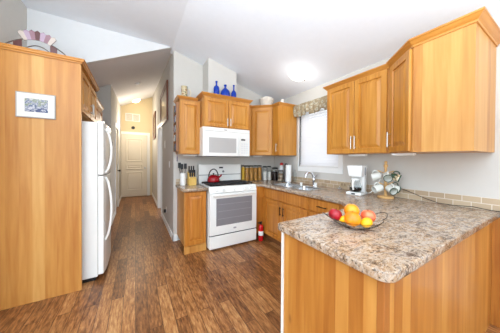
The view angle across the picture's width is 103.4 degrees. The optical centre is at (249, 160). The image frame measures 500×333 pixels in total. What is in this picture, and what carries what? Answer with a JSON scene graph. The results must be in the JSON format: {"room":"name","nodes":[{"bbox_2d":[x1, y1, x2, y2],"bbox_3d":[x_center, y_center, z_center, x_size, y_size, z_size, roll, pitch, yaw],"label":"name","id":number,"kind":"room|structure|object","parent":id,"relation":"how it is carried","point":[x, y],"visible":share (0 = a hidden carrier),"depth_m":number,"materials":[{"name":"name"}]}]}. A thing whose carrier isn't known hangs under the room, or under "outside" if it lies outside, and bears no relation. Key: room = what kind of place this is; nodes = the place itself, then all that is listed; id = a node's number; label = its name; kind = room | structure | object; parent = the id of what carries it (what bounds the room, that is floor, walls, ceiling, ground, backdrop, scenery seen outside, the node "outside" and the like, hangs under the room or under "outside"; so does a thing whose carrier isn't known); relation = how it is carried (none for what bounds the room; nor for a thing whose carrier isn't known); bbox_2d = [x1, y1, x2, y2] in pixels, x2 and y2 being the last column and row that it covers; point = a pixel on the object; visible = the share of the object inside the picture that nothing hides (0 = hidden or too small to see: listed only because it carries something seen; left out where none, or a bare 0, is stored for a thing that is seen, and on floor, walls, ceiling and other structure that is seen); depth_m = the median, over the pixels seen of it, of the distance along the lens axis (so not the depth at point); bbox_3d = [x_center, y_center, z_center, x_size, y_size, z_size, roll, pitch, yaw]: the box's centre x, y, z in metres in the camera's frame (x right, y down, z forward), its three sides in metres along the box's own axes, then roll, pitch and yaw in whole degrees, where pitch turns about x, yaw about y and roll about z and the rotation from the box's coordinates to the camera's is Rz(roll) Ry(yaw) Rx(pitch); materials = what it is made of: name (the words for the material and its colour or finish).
{"room":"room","nodes":[
{"label":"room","id":0,"kind":"room"},
{"bbox_2d":[0,0,26,46],"bbox_3d":[-2.692,-0.258,2.365,0.100,3.100,2.800,0,1,-30],"label":"wall","id":1,"kind":"structure","parent":0,"point":[13,13],"depth_m":2.02,"materials":[{"name":"beige paint"}]},
{"bbox_2d":[27,8,170,64],"bbox_3d":[-1.943,-1.410,2.728,1.680,0.836,0.100,0,1,-30],"label":"wall","id":2,"kind":"structure","parent":0,"point":[93,44],"depth_m":2.56,"materials":[{"name":"white paint"}]},
{"bbox_2d":[97,97,103,120],"bbox_3d":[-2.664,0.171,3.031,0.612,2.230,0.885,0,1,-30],"label":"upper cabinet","id":3,"kind":"object","parent":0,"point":[100,108],"visible":0.11,"depth_m":3.24,"materials":[{"name":"brown wood"}]},
{"bbox_2d":[96,85,120,215],"bbox_3d":[-3.895,-0.541,5.104,0.770,3.600,3.250,0,1,-30],"label":"wall","id":4,"kind":"structure","parent":0,"point":[106,95],"depth_m":4.37,"materials":[{"name":"beige paint"}]},
{"bbox_2d":[111,195,121,225],"bbox_3d":[-3.683,1.209,5.241,0.294,0.100,3.264,0,1,-30],"label":"baseboard","id":5,"kind":"structure","parent":4,"relation":"attached to","point":[114,214],"depth_m":4.42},
{"bbox_2d":[115,122,118,209],"bbox_3d":[-3.419,0.172,5.071,0.020,2.180,0.960,0,1,-30],"label":"trim","id":6,"kind":"structure","parent":4,"relation":"attached to","point":[116,125],"depth_m":4.74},
{"bbox_2d":[116,130,120,207],"bbox_3d":[-3.417,0.212,5.073,0.125,2.060,0.800,0,1,-30],"label":"door","id":7,"kind":"structure","parent":4,"relation":"in","point":[119,170],"depth_m":5.09,"materials":[{"name":"white wood"}]},
{"bbox_2d":[88,50,170,105],"bbox_3d":[-3.115,-1.694,4.767,1.800,1.398,4.790,0,1,-30],"label":"ceiling","id":8,"kind":"structure","parent":0,"point":[122,75],"depth_m":3.69,"materials":[{"name":"paint"}]},
{"bbox_2d":[121,97,151,196],"bbox_3d":[-3.991,-0.709,6.983,1.150,3.900,0.100,0,1,-30],"label":"wall","id":9,"kind":"structure","parent":0,"point":[143,107],"depth_m":7.00,"materials":[{"name":"beige paint"}]},
{"bbox_2d":[125,113,139,121],"bbox_3d":[-4.073,-1.514,6.854,0.440,0.270,0.020,0,1,-30],"label":"air vent","id":10,"kind":"object","parent":9,"relation":"in","point":[128,116],"visible":1,"depth_m":6.85,"materials":[{"name":"white metal"}]},
{"bbox_2d":[121,134,146,196],"bbox_3d":[-4.000,0.157,6.833,0.775,2.130,0.100,0,1,-30],"label":"door","id":11,"kind":"structure","parent":9,"relation":"in","point":[133,147],"depth_m":6.83,"materials":[{"name":"white wood"}]},
{"bbox_2d":[121,131,149,195],"bbox_3d":[-4.036,0.116,6.895,0.955,2.250,0.025,0,1,-30],"label":"trim","id":12,"kind":"structure","parent":9,"relation":"attached to","point":[122,132],"depth_m":7.09,"materials":[{"name":"white wood"}]},
{"bbox_2d":[152,54,172,230],"bbox_3d":[-2.372,-0.684,5.240,0.100,3.900,4.540,0,1,-30],"label":"wall","id":13,"kind":"structure","parent":0,"point":[167,128],"depth_m":3.89,"materials":[{"name":"beige paint"}]},
{"bbox_2d":[153,111,155,139],"bbox_3d":[-2.989,-1.096,6.172,0.029,0.800,0.708,0,1,-30],"label":"picture frame","id":14,"kind":"object","parent":13,"relation":"attached to","point":[154,114],"visible":0.96,"depth_m":6.17,"materials":[{"name":"brown wood"}]},
{"bbox_2d":[157,120,161,216],"bbox_3d":[-2.210,0.170,4.952,0.128,2.200,0.980,0,1,-30],"label":"trim","id":15,"kind":"structure","parent":13,"relation":"attached to","point":[159,130],"depth_m":5.28,"materials":[{"name":"white wood"}]},
{"bbox_2d":[160,80,167,127],"bbox_3d":[-1.826,-1.151,4.169,0.029,0.740,1.138,0,1,-30],"label":"picture frame","id":16,"kind":"object","parent":13,"relation":"attached to","point":[164,95],"visible":0.98,"depth_m":4.04,"materials":[{"name":"brown wood"}]},
{"bbox_2d":[161,90,165,119],"bbox_3d":[-1.820,-1.151,4.173,0.014,0.540,0.930,0,1,-30],"label":"print","id":17,"kind":"object","parent":16,"relation":"attached to","point":[163,97],"depth_m":4.19},
{"bbox_2d":[152,193,176,240],"bbox_3d":[-2.377,1.217,5.195,0.074,0.100,4.655,0,1,-30],"label":"baseboard","id":18,"kind":"structure","parent":13,"relation":"attached to","point":[173,237],"depth_m":3.57,"materials":[{"name":"white wood"}]},
{"bbox_2d":[203,58,236,95],"bbox_3d":[-0.523,-1.299,3.385,0.495,0.705,0.309,0,1,-30],"label":"wall","id":19,"kind":"structure","parent":0,"point":[213,71],"depth_m":3.23,"materials":[{"name":"beige paint"}]},
{"bbox_2d":[172,51,273,239],"bbox_3d":[-0.332,-0.263,3.748,2.130,3.110,0.100,0,1,-30],"label":"wall","id":20,"kind":"structure","parent":0,"point":[187,72],"depth_m":3.31,"materials":[{"name":"beige paint"}]},
{"bbox_2d":[176,178,196,183],"bbox_3d":[-1.052,0.335,3.270,0.335,0.086,0.012,0,1,-30],"label":"backsplash","id":21,"kind":"structure","parent":20,"relation":"attached to","point":[177,180],"depth_m":3.20,"materials":[{"name":"tile"}]},
{"bbox_2d":[173,95,200,154],"bbox_3d":[-0.989,-0.531,3.091,0.350,0.850,0.366,0,1,-30],"label":"upper cabinet","id":22,"kind":"object","parent":20,"relation":"attached to","point":[189,107],"visible":0.96,"depth_m":2.96,"materials":[{"name":"brown wood"}]},
{"bbox_2d":[173,102,178,151],"bbox_3d":[-1.137,-0.511,3.034,0.041,0.730,0.250,0,1,-30],"label":"rack","id":23,"kind":"object","parent":22,"relation":"attached to","point":[176,113],"visible":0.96,"depth_m":2.93,"materials":[{"name":"brown wood"}]},
{"bbox_2d":[181,85,190,96],"bbox_3d":[-0.979,-1.032,3.026,0.160,0.212,0.104,0,1,-30],"label":"stein","id":24,"kind":"object","parent":22,"relation":"on","point":[184,89],"visible":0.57,"depth_m":2.98,"materials":[{"name":"ceramic"}]},
{"bbox_2d":[196,91,252,129],"bbox_3d":[-0.453,-0.766,3.300,0.866,0.498,0.538,0,1,-30],"label":"upper cabinet","id":25,"kind":"object","parent":20,"relation":"attached to","point":[217,110],"visible":0.96,"depth_m":3.07,"materials":[{"name":"brown wood"}]},
{"bbox_2d":[213,81,218,93],"bbox_3d":[-0.527,-1.124,3.097,0.092,0.262,0.092,0,1,-30],"label":"glass bottle","id":26,"kind":"object","parent":25,"relation":"on","point":[216,87],"visible":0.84,"depth_m":3.06,"materials":[{"name":"blue glass"}]},
{"bbox_2d":[195,126,249,156],"bbox_3d":[-0.468,-0.291,3.298,0.793,0.448,0.535,0,1,-30],"label":"microwave","id":27,"kind":"object","parent":25,"relation":"attached to","point":[214,141],"visible":0.98,"depth_m":3.06,"materials":[{"name":"white metal"}]},
{"bbox_2d":[221,84,229,95],"bbox_3d":[-0.397,-1.109,3.173,0.156,0.232,0.156,0,1,-30],"label":"glass bottle","id":28,"kind":"object","parent":25,"relation":"on","point":[225,91],"visible":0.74,"depth_m":3.12,"materials":[{"name":"blue glass"}]},
{"bbox_2d":[231,85,235,96],"bbox_3d":[-0.267,-1.122,3.248,0.088,0.257,0.088,0,1,-30],"label":"glass bottle","id":29,"kind":"object","parent":25,"relation":"on","point":[233,93],"visible":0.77,"depth_m":3.22,"materials":[{"name":"blue glass"}]},
{"bbox_2d":[0,195,499,332],"bbox_3d":[-2.035,1.331,1.264,7.750,0.050,12.200,0,1,-30],"label":"floor","id":30,"kind":"structure","parent":0,"point":[148,284],"depth_m":1.98,"materials":[{"name":"brown wood"}]},
{"bbox_2d":[0,42,99,310],"bbox_3d":[-2.175,0.140,2.227,0.650,2.312,0.977,0,1,-30],"label":"tall cabinet","id":31,"kind":"object","parent":30,"relation":"on","point":[41,159],"visible":0.97,"depth_m":1.84,"materials":[{"name":"brown wood"}]},
{"bbox_2d":[15,91,55,119],"bbox_3d":[-1.958,-0.506,1.808,0.260,0.225,0.014,0,1,-30],"label":"picture frame","id":32,"kind":"object","parent":31,"relation":"attached to","point":[30,105],"visible":1,"depth_m":1.80,"materials":[{"name":"silver metal"}]},
{"bbox_2d":[25,98,47,112],"bbox_3d":[-1.952,-0.507,1.803,0.152,0.120,0.001,0,1,-30],"label":"print","id":33,"kind":"object","parent":32,"relation":"attached to","point":[32,105],"depth_m":1.80},
{"bbox_2d":[6,29,64,54],"bbox_3d":[-2.013,-1.116,1.864,0.437,0.231,0.020,0,1,-30],"label":"glass ornament","id":34,"kind":"object","parent":31,"relation":"on","point":[25,34],"visible":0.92,"depth_m":1.86,"materials":[{"name":"pink glass"}]},
{"bbox_2d":[82,121,112,282],"bbox_3d":[-2.074,0.428,2.303,0.826,1.735,0.705,0,1,-30],"label":"refrigerator","id":35,"kind":"object","parent":30,"relation":"on","point":[97,148],"visible":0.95,"depth_m":2.13,"materials":[{"name":"white metal"}]},
{"bbox_2d":[177,188,205,254],"bbox_3d":[-0.908,0.859,3.038,0.310,0.872,0.569,0,1,-30],"label":"base cabinet","id":36,"kind":"object","parent":30,"relation":"on","point":[191,206],"visible":0.94,"depth_m":2.80,"materials":[{"name":"brown wood"}]},
{"bbox_2d":[175,183,207,191],"bbox_3d":[-0.906,0.402,3.015,0.342,0.041,0.602,0,1,-30],"label":"countertop","id":37,"kind":"structure","parent":36,"relation":"on","point":[184,188],"depth_m":2.84,"materials":[{"name":"stone"}]},
{"bbox_2d":[180,173,185,184],"bbox_3d":[-1.056,0.284,3.103,0.084,0.190,0.084,0,1,-30],"label":"utensil crock","id":38,"kind":"object","parent":37,"relation":"on","point":[182,175],"visible":0.98,"depth_m":3.07,"materials":[{"name":"white ceramic"}]},
{"bbox_2d":[187,172,195,185],"bbox_3d":[-0.923,0.275,3.133,0.110,0.209,0.140,0,1,-30],"label":"knife block","id":39,"kind":"object","parent":37,"relation":"on","point":[191,180],"visible":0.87,"depth_m":3.09,"materials":[{"name":"brown wood"}]},
{"bbox_2d":[198,164,256,249],"bbox_3d":[-0.380,0.677,3.257,0.790,1.238,0.691,0,1,-30],"label":"gas range","id":40,"kind":"object","parent":30,"relation":"on","point":[230,201],"visible":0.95,"depth_m":3.02,"materials":[{"name":"white metal"}]},
{"bbox_2d":[207,169,221,182],"bbox_3d":[-0.593,0.232,3.234,0.213,0.219,0.200,0,1,-44],"label":"kettle","id":41,"kind":"object","parent":40,"relation":"on","point":[213,178],"visible":1,"depth_m":3.17,"materials":[{"name":"red metal"}]},
{"bbox_2d":[199,183,255,187],"bbox_3d":[-0.380,0.383,3.257,0.790,0.017,0.525,0,1,-30],"label":"cooktop","id":42,"kind":"object","parent":40,"relation":"in","point":[214,185],"depth_m":3.06,"materials":[{"name":"white metal"}]},
{"bbox_2d":[258,221,262,240],"bbox_3d":[0.170,1.145,3.224,0.101,0.308,0.082,0,1,-30],"label":"fire extinguisher","id":43,"kind":"object","parent":30,"relation":"on","point":[260,228],"visible":1,"depth_m":3.20,"materials":[{"name":"red metal"}]},
{"bbox_2d":[256,187,343,246],"bbox_3d":[0.711,0.868,2.978,0.780,0.873,2.298,0,1,-30],"label":"base cabinet","id":44,"kind":"object","parent":30,"relation":"on","point":[273,206],"visible":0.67,"depth_m":2.91,"materials":[{"name":"brown wood"}]},
{"bbox_2d":[250,179,499,282],"bbox_3d":[0.506,0.415,2.446,1.759,0.041,3.005,0,1,-30],"label":"countertop","id":45,"kind":"structure","parent":44,"relation":"on","point":[414,233],"depth_m":1.15,"materials":[{"name":"stone"}]},
{"bbox_2d":[241,165,244,179],"bbox_3d":[-0.132,0.228,3.708,0.064,0.301,0.064,0,1,-30],"label":"glass canister","id":46,"kind":"object","parent":45,"relation":"on","point":[242,166],"visible":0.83,"depth_m":3.69,"materials":[{"name":"yellow glass"}]},
{"bbox_2d":[245,165,248,180],"bbox_3d":[-0.060,0.231,3.744,0.086,0.296,0.086,0,1,-30],"label":"glass canister","id":47,"kind":"object","parent":45,"relation":"on","point":[246,166],"visible":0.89,"depth_m":3.71,"materials":[{"name":"glass"}]},
{"bbox_2d":[249,165,252,180],"bbox_3d":[0.023,0.231,3.792,0.086,0.296,0.086,0,1,-30],"label":"glass canister","id":48,"kind":"object","parent":45,"relation":"on","point":[250,166],"visible":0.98,"depth_m":3.76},
{"bbox_2d":[253,165,257,180],"bbox_3d":[0.106,0.231,3.840,0.086,0.296,0.086,0,1,-30],"label":"glass canister","id":49,"kind":"object","parent":45,"relation":"on","point":[255,167],"visible":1,"depth_m":3.80,"materials":[{"name":"brown glass"}]},
{"bbox_2d":[258,165,261,179],"bbox_3d":[0.189,0.231,3.888,0.086,0.296,0.086,0,1,-30],"label":"glass canister","id":50,"kind":"object","parent":45,"relation":"on","point":[259,166],"visible":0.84,"depth_m":3.85,"materials":[{"name":"brown glass"}]},
{"bbox_2d":[263,166,266,179],"bbox_3d":[0.293,0.239,3.897,0.084,0.281,0.084,0,1,-30],"label":"glass canister","id":51,"kind":"object","parent":45,"relation":"on","point":[264,167],"visible":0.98,"depth_m":3.86,"materials":[{"name":"clear glass"}]},
{"bbox_2d":[267,166,270,179],"bbox_3d":[0.381,0.239,3.925,0.084,0.281,0.084,0,1,-30],"label":"glass canister","id":52,"kind":"object","parent":45,"relation":"on","point":[268,167],"visible":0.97,"depth_m":3.89,"materials":[{"name":"clear glass"}]},
{"bbox_2d":[272,167,277,180],"bbox_3d":[0.490,0.255,3.896,0.120,0.251,0.120,0,1,-30],"label":"glass canister","id":53,"kind":"object","parent":45,"relation":"on","point":[274,170],"visible":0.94,"depth_m":3.84,"materials":[{"name":"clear glass"}]},
{"bbox_2d":[277,170,283,181],"bbox_3d":[0.580,0.274,3.740,0.130,0.217,0.130,0,1,-30],"label":"jar","id":54,"kind":"object","parent":45,"relation":"on","point":[280,174],"visible":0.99,"depth_m":3.69,"materials":[{"name":"clear glass"}]},
{"bbox_2d":[285,165,291,182],"bbox_3d":[0.693,0.227,3.557,0.140,0.315,0.140,0,1,-30],"label":"paper towel","id":55,"kind":"object","parent":45,"relation":"on","point":[288,167],"visible":0.99,"depth_m":3.51,"materials":[{"name":"white paper"}]},
{"bbox_2d":[293,169,295,182],"bbox_3d":[0.801,0.265,3.539,0.056,0.240,0.055,0,1,-30],"label":"clear bottle","id":56,"kind":"object","parent":45,"relation":"on","point":[294,173],"visible":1,"depth_m":3.51,"materials":[{"name":"clear glass"}]},
{"bbox_2d":[271,183,325,190],"bbox_3d":[0.711,0.470,3.038,0.416,0.168,0.826,0,1,-30],"label":"sink","id":57,"kind":"object","parent":45,"relation":"in","point":[288,185],"visible":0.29,"depth_m":3.04,"materials":[{"name":"silver metal"}]},
{"bbox_2d":[304,171,316,185],"bbox_3d":[0.943,0.276,3.080,0.201,0.229,0.069,0,1,4],"label":"faucet","id":58,"kind":"object","parent":45,"relation":"on","point":[306,173],"visible":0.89,"depth_m":3.06,"materials":[{"name":"silver metal"}]},
{"bbox_2d":[322,211,387,229],"bbox_3d":[0.654,0.364,1.234,0.321,0.085,0.303,0,1,-44],"label":"fruit bowl","id":59,"kind":"object","parent":45,"relation":"on","point":[378,221],"visible":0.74,"depth_m":1.16,"materials":[{"name":"clear glass"}]},
{"bbox_2d":[328,208,341,219],"bbox_3d":[0.537,0.337,1.245,0.079,0.076,0.079,0,1,2],"label":"apple","id":60,"kind":"object","parent":59,"relation":"in","point":[336,214],"visible":0.79,"depth_m":1.22,"materials":[{"name":"red food"}]},
{"bbox_2d":[344,204,359,213],"bbox_3d":[0.656,0.320,1.276,0.092,0.088,0.092,0,1,14],"label":"orange","id":61,"kind":"object","parent":59,"relation":"in","point":[349,207],"visible":0.66,"depth_m":1.25,"materials":[{"name":"orange food"}]},
{"bbox_2d":[344,211,360,224],"bbox_3d":[0.617,0.349,1.188,0.094,0.090,0.094,1,1,24],"label":"orange","id":62,"kind":"object","parent":59,"relation":"in","point":[351,217],"visible":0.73,"depth_m":1.16,"materials":[{"name":"orange food"}]},
{"bbox_2d":[360,218,372,224],"bbox_3d":[0.682,0.362,1.155,0.063,0.061,0.057,0,1,15],"label":"lemon","id":63,"kind":"object","parent":59,"relation":"in","point":[365,221],"visible":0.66,"depth_m":1.14,"materials":[{"name":"yellow food"}]},
{"bbox_2d":[360,209,375,221],"bbox_3d":[0.737,0.342,1.230,0.084,0.083,0.084,0,1,12],"label":"peach","id":64,"kind":"object","parent":59,"relation":"in","point":[367,213],"visible":0.72,"depth_m":1.20,"materials":[{"name":"food"}]},
{"bbox_2d":[346,165,367,195],"bbox_3d":[1.275,0.227,2.362,0.245,0.345,0.172,0,1,-42],"label":"coffee maker","id":65,"kind":"object","parent":45,"relation":"on","point":[358,184],"visible":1,"depth_m":2.32,"materials":[{"name":"white plastic"}]},
{"bbox_2d":[377,161,393,198],"bbox_3d":[1.492,0.200,2.170,0.156,0.405,0.156,0,1,-30],"label":"mug tree","id":66,"kind":"object","parent":45,"relation":"on","point":[385,196],"visible":0.88,"depth_m":2.16,"materials":[{"name":"brown wood"}]},
{"bbox_2d":[371,170,381,180],"bbox_3d":[1.417,0.164,2.213,0.108,0.122,0.082,1,1,30],"label":"mug","id":67,"kind":"object","parent":66,"relation":"hanging from","point":[375,176],"visible":1,"depth_m":2.19,"materials":[{"name":"white ceramic"}]},
{"bbox_2d":[371,182,383,192],"bbox_3d":[1.405,0.294,2.171,0.108,0.122,0.082,0,1,0],"label":"mug","id":68,"kind":"object","parent":66,"relation":"hanging from","point":[376,188],"visible":1,"depth_m":2.15,"materials":[{"name":"white ceramic"}]},
{"bbox_2d":[383,170,392,181],"bbox_3d":[1.456,0.160,2.091,0.082,0.122,0.108,1,1,25],"label":"mug","id":69,"kind":"object","parent":66,"relation":"hanging from","point":[387,177],"visible":1,"depth_m":2.09,"materials":[{"name":"white ceramic"}]},
{"bbox_2d":[385,183,397,194],"bbox_3d":[1.492,0.295,2.084,0.082,0.122,0.108,0,1,0],"label":"mug","id":70,"kind":"object","parent":66,"relation":"hanging from","point":[392,190],"visible":1,"depth_m":2.07,"materials":[{"name":"white ceramic"}]},
{"bbox_2d":[391,182,400,192],"bbox_3d":[1.577,0.290,2.156,0.108,0.122,0.082,0,1,10],"label":"mug","id":71,"kind":"object","parent":66,"relation":"hanging from","point":[397,186],"visible":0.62,"depth_m":2.13,"materials":[{"name":"white ceramic"}]},
{"bbox_2d":[391,171,401,181],"bbox_3d":[1.559,0.166,2.114,0.108,0.122,0.082,1,1,40],"label":"mug","id":72,"kind":"object","parent":66,"relation":"hanging from","point":[396,177],"visible":0.94,"depth_m":2.09,"materials":[{"name":"beige ceramic"}]},
{"bbox_2d":[403,189,499,211],"bbox_3d":[1.866,0.348,1.782,0.026,0.116,1.001,0,1,-29],"label":"power cord","id":73,"kind":"object","parent":45,"relation":"on","point":[403,189],"visible":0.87,"depth_m":1.79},
{"bbox_2d":[281,218,499,332],"bbox_3d":[1.149,0.886,1.367,1.730,0.872,0.890,0,1,-30],"label":"base cabinet","id":74,"kind":"object","parent":30,"relation":"on","point":[458,290],"visible":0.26,"depth_m":1.06,"materials":[{"name":"brown wood"}]},
{"bbox_2d":[21,0,499,102],"bbox_3d":[-0.839,-1.464,-0.795,7.750,0.668,7.500,0,1,-30],"label":"ceiling","id":75,"kind":"structure","parent":0,"point":[260,41],"depth_m":2.31,"materials":[{"name":"paint"}]},
{"bbox_2d":[288,68,307,80],"bbox_3d":[0.721,-1.292,2.969,0.281,0.134,0.287,0,1,-3],"label":"ceiling light","id":76,"kind":"object","parent":75,"relation":"attached to","point":[296,74],"visible":1,"depth_m":2.90,"materials":[{"name":"white glass"}]},
{"bbox_2d":[274,14,499,198],"bbox_3d":[2.390,0.067,1.076,0.120,2.530,7.460,0,1,-30],"label":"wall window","id":77,"kind":"structure","parent":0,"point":[470,174],"depth_m":1.97,"materials":[{"name":"beige paint"}]},
{"bbox_2d":[249,102,296,155],"bbox_3d":[0.315,-0.556,3.649,0.880,0.905,0.710,0,1,-30],"label":"upper cabinet","id":78,"kind":"object","parent":77,"relation":"attached to","point":[273,127],"visible":0.84,"depth_m":3.54,"materials":[{"name":"brown wood"}]},
{"bbox_2d":[259,96,273,104],"bbox_3d":[0.311,-1.083,3.706,0.284,0.177,0.284,0,1,-30],"label":"wicker bowl","id":79,"kind":"object","parent":78,"relation":"on","point":[266,100],"visible":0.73,"depth_m":3.60,"materials":[{"name":"white wicker"}]},
{"bbox_2d":[293,95,326,116],"bbox_3d":[1.036,-0.874,3.178,0.108,0.223,0.875,0,1,-30],"label":"window valance","id":80,"kind":"object","parent":77,"relation":"attached to","point":[312,106],"visible":0.8,"depth_m":3.18,"materials":[{"name":"fabric"}]},
{"bbox_2d":[300,108,337,167],"bbox_3d":[1.111,-0.425,3.213,0.046,1.036,0.782,0,1,-30],"label":"window blind","id":81,"kind":"object","parent":77,"relation":"attached to","point":[313,140],"visible":0.62,"depth_m":3.25,"materials":[{"name":"white fabric"}]},
{"bbox_2d":[298,108,342,173],"bbox_3d":[1.140,-0.403,3.207,0.111,1.165,0.890,0,1,-30],"label":"window","id":82,"kind":"structure","parent":77,"relation":"attached to","point":[339,170],"depth_m":3.18,"materials":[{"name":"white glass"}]},
{"bbox_2d":[323,64,390,154],"bbox_3d":[1.331,-0.539,2.418,0.360,0.905,0.797,0,1,-30],"label":"upper cabinet","id":83,"kind":"object","parent":77,"relation":"attached to","point":[357,105],"visible":0.94,"depth_m":2.27,"materials":[{"name":"brown wood"}]},
{"bbox_2d":[348,154,367,155],"bbox_3d":[1.297,-0.070,2.377,0.050,0.022,0.210,0,1,-30],"label":"light","id":84,"kind":"object","parent":83,"relation":"attached to","point":[348,154],"visible":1,"depth_m":2.35,"materials":[{"name":"white plastic"}]},
{"bbox_2d":[386,6,499,153],"bbox_3d":[1.587,-0.534,1.724,0.615,0.920,0.705,0,1,-30],"label":"upper cabinet","id":85,"kind":"object","parent":77,"relation":"attached to","point":[443,78],"visible":1,"depth_m":1.49,"materials":[{"name":"brown wood"}]},
{"bbox_2d":[392,153,415,155],"bbox_3d":[1.460,-0.064,1.876,0.050,0.022,0.180,0,1,-30],"label":"light","id":86,"kind":"object","parent":85,"relation":"attached to","point":[393,154],"visible":0.94,"depth_m":1.87,"materials":[{"name":"white plastic"}]},
{"bbox_2d":[291,176,499,210],"bbox_3d":[1.405,0.346,2.636,0.012,0.104,3.540,0,1,-30],"label":"backsplash","id":87,"kind":"structure","parent":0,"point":[446,198],"depth_m":1.93,"materials":[{"name":"tile"}]},
{"bbox_2d":[340,182,346,186],"bbox_3d":[1.314,0.332,2.774,0.007,0.067,0.110,0,1,-30],"label":"wall outlet","id":88,"kind":"object","parent":87,"relation":"attached to","point":[342,184],"visible":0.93,"depth_m":2.77,"materials":[{"name":"beige plastic"}]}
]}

